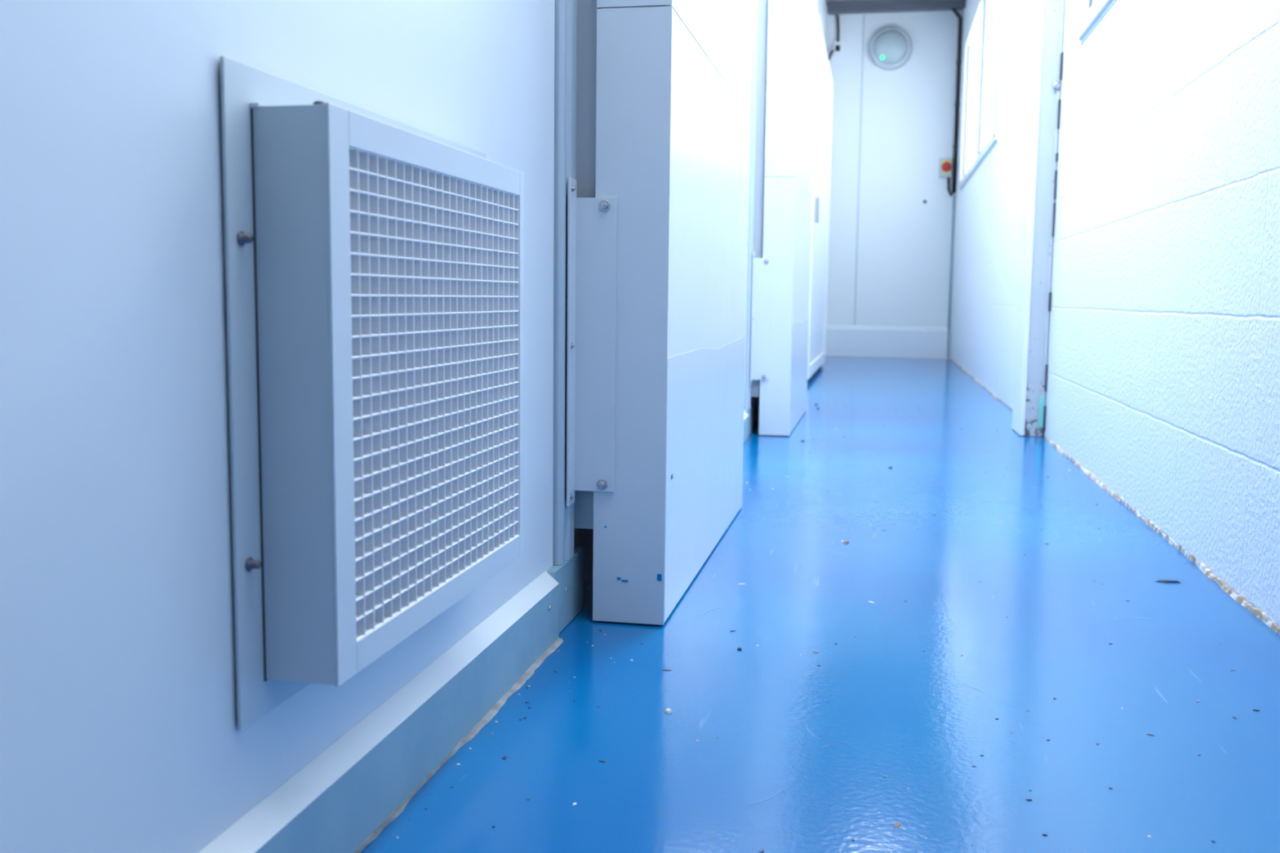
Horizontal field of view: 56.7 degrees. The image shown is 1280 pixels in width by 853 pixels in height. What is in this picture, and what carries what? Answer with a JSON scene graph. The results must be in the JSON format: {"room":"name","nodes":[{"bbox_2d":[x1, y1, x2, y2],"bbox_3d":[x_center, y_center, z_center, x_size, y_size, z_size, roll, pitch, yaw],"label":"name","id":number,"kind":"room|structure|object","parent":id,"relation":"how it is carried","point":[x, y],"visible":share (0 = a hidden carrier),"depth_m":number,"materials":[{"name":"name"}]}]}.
{"room":"industrial corridor","nodes":[
{"label":"industrial corridor","id":0,"kind":"room"},
{"bbox_2d":[0,0,828,852],"bbox_3d":[0.184,-1.298,3.532,0.221,2.780,12.869,2,6,11],"label":"wall","id":1,"kind":"structure","parent":0,"point":[119,733],"depth_m":0.73,"materials":[{"name":"white paint"}]},
{"bbox_2d":[219,55,524,730],"bbox_3d":[-0.200,-0.043,1.070,0.063,0.464,0.540,2,6,11],"label":"air vent","id":2,"kind":"object","parent":1,"relation":"attached to","point":[375,261],"visible":1,"depth_m":0.88,"materials":[{"name":"grey metal"}]},
{"bbox_2d":[198,546,584,852],"bbox_3d":[-0.532,0.463,-0.412,0.021,0.095,4.531,2,6,11],"label":"baseboard","id":3,"kind":"structure","parent":1,"relation":"attached to","point":[335,802],"depth_m":1.11,"materials":[{"name":"white paint"}]},
{"bbox_2d":[354,637,563,852],"bbox_3d":[-0.236,0.360,0.996,0.008,0.004,1.304,2,6,11],"label":"trim","id":4,"kind":"structure","parent":1,"relation":"attached to","point":[528,673],"depth_m":1.28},
{"bbox_2d":[552,0,599,565],"bbox_3d":[-0.087,-1.000,1.590,0.054,2.394,0.110,2,6,11],"label":"trim","id":5,"kind":"structure","parent":1,"relation":"attached to","point":[575,20],"depth_m":1.65,"materials":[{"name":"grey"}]},
{"bbox_2d":[566,177,617,506],"bbox_3d":[-0.068,-0.115,1.659,0.061,0.456,0.037,2,6,11],"label":"bracket","id":6,"kind":"object","parent":1,"relation":"attached to","point":[592,222],"visible":1,"depth_m":1.67,"materials":[{"name":"white metal"}]},
{"bbox_2d":[592,0,752,625],"bbox_3d":[0.093,-0.840,2.083,0.105,2.162,1.005,2,6,11],"label":"door","id":7,"kind":"structure","parent":1,"relation":"in","point":[673,77],"depth_m":1.71,"materials":[{"name":"white metal"}]},
{"bbox_2d":[743,406,752,443],"bbox_3d":[0.216,0.068,3.295,0.021,0.095,1.795,2,6,11],"label":"baseboard","id":8,"kind":"structure","parent":1,"relation":"attached to","point":[748,414],"depth_m":3.98,"materials":[{"name":"white paint"}]},
{"bbox_2d":[744,0,768,409],"bbox_3d":[0.392,-1.253,3.962,0.054,2.394,0.110,2,6,11],"label":"trim","id":9,"kind":"structure","parent":1,"relation":"attached to","point":[760,7],"depth_m":4.00,"materials":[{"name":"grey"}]},
{"bbox_2d":[750,250,771,385],"bbox_3d":[0.411,-0.368,4.031,0.061,0.456,0.037,2,6,11],"label":"bracket","id":10,"kind":"object","parent":1,"relation":"attached to","point":[762,267],"visible":1,"depth_m":4.04,"materials":[{"name":"white metal"}]},
{"bbox_2d":[758,0,817,436],"bbox_3d":[0.572,-1.093,4.456,0.105,2.162,1.004,2,6,11],"label":"door","id":11,"kind":"structure","parent":1,"relation":"in","point":[792,24],"depth_m":4.04,"materials":[{"name":"white metal"}]},
{"bbox_2d":[807,13,832,380],"bbox_3d":[1.086,-1.311,7.378,0.136,1.974,2.021,2,6,11],"label":"door","id":12,"kind":"structure","parent":1,"relation":"in","point":[824,81],"depth_m":7.29,"materials":[{"name":"white metal"}]},
{"bbox_2d":[360,355,1279,852],"bbox_3d":[0.774,0.141,3.566,1.457,0.094,13.151,2,6,11],"label":"floor","id":13,"kind":"structure","parent":0,"point":[901,713],"depth_m":1.45,"materials":[{"name":"blue paint"}]},
{"bbox_2d":[395,403,1260,852],"bbox_3d":[0.726,0.116,3.332,0.948,0.005,5.173,2,6,11],"label":"debris","id":14,"kind":"object","parent":13,"relation":"on","point":[668,710],"visible":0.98,"depth_m":1.38,"materials":[{"name":"brown"}]},
{"bbox_2d":[700,524,1138,804],"bbox_3d":[0.432,0.282,1.794,0.656,0.001,1.488,2,6,11],"label":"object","id":15,"kind":"structure","parent":13,"relation":"on","point":[871,524],"depth_m":1.31,"materials":[{"name":"blue"}]},
{"bbox_2d":[1011,0,1064,436],"bbox_3d":[1.411,-1.349,4.120,0.082,2.761,0.287,2,6,11],"label":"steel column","id":16,"kind":"structure","parent":13,"relation":"on","point":[1045,63],"depth_m":4.10,"materials":[{"name":"metal"}]},
{"bbox_2d":[826,9,963,350],"bbox_3d":[2.066,-1.953,9.742,1.457,2.780,0.118,2,6,11],"label":"wall","id":17,"kind":"structure","parent":0,"point":[908,112],"depth_m":9.67,"materials":[{"name":"white paint"}]},
{"bbox_2d":[827,14,842,60],"bbox_3d":[1.585,-3.152,9.618,0.116,0.368,0.064,2,6,11],"label":"electrical cable","id":18,"kind":"object","parent":17,"relation":"attached to","point":[837,46],"visible":0.98,"depth_m":9.62,"materials":[{"name":"plastic"}]},
{"bbox_2d":[853,14,864,325],"bbox_3d":[1.796,-2.084,9.719,0.007,2.502,0.006,2,6,11],"label":"trim","id":19,"kind":"structure","parent":17,"relation":"attached to","point":[864,15],"depth_m":9.71,"materials":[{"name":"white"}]},
{"bbox_2d":[825,324,950,358],"bbox_3d":[2.016,-0.703,9.811,1.055,0.258,0.028,2,6,11],"label":"baseboard","id":20,"kind":"structure","parent":17,"relation":"attached to","point":[841,340],"depth_m":9.79,"materials":[{"name":"white metal"}]},
{"bbox_2d":[869,26,912,70],"bbox_3d":[2.012,-3.041,9.519,0.338,0.338,0.113,2,6,11],"label":"lamp","id":21,"kind":"object","parent":17,"relation":"attached to","point":[891,46],"visible":1,"depth_m":9.49,"materials":[{"name":"grey"}]},
{"bbox_2d":[938,158,952,177],"bbox_3d":[2.459,-2.084,9.536,0.099,0.150,0.103,2,6,11],"label":"switch","id":22,"kind":"object","parent":17,"relation":"attached to","point":[945,164],"visible":1,"depth_m":9.54,"materials":[{"name":"plastic"}]},
{"bbox_2d":[826,0,963,14],"bbox_3d":[0.805,-2.695,3.257,1.457,0.070,13.151,2,6,11],"label":"ceiling","id":23,"kind":"structure","parent":0,"point":[827,1],"depth_m":9.48,"materials":[{"name":"grey"}]},
{"bbox_2d":[826,0,965,12],"bbox_3d":[1.980,-3.258,9.184,1.046,0.066,0.113,2,6,11],"label":"ceiling beam","id":24,"kind":"structure","parent":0,"point":[873,5],"depth_m":9.17,"materials":[{"name":"metal"}]},
{"bbox_2d":[949,0,1279,628],"bbox_3d":[1.387,-1.259,3.293,0.197,2.780,12.869,2,6,11],"label":"wall","id":25,"kind":"structure","parent":0,"point":[1163,384],"depth_m":2.53,"materials":[{"name":"white"}]},
{"bbox_2d":[946,8,962,357],"bbox_3d":[2.485,-1.935,9.534,0.170,2.759,0.074,-5,8,-43],"label":"conduit pipe","id":26,"kind":"object","parent":25,"relation":"attached to","point":[958,62],"visible":0.98,"depth_m":9.52,"materials":[{"name":"black plastic"}]},
{"bbox_2d":[947,357,1012,411],"bbox_3d":[1.996,-0.281,7.074,0.014,0.011,5.425,2,6,11],"label":"trim","id":27,"kind":"structure","parent":25,"relation":"attached to","point":[949,358],"depth_m":6.70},
{"bbox_2d":[959,0,1003,191],"bbox_3d":[2.168,-2.180,7.526,0.067,1.100,2.858,2,6,11],"label":"window","id":28,"kind":"structure","parent":25,"relation":"in","point":[981,15],"depth_m":7.53,"materials":[{"name":"white"}]},
{"bbox_2d":[1076,0,1116,45],"bbox_3d":[1.214,-1.699,2.789,0.067,1.241,1.598,2,6,11],"label":"window","id":29,"kind":"structure","parent":25,"relation":"in","point":[1091,12],"depth_m":3.44,"materials":[{"name":"white glass"}]},
{"bbox_2d":[1044,435,1279,635],"bbox_3d":[1.049,0.221,2.366,0.008,0.012,3.569,2,6,11],"label":"trim","id":30,"kind":"structure","parent":25,"relation":"attached to","point":[1242,600],"depth_m":2.17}
]}

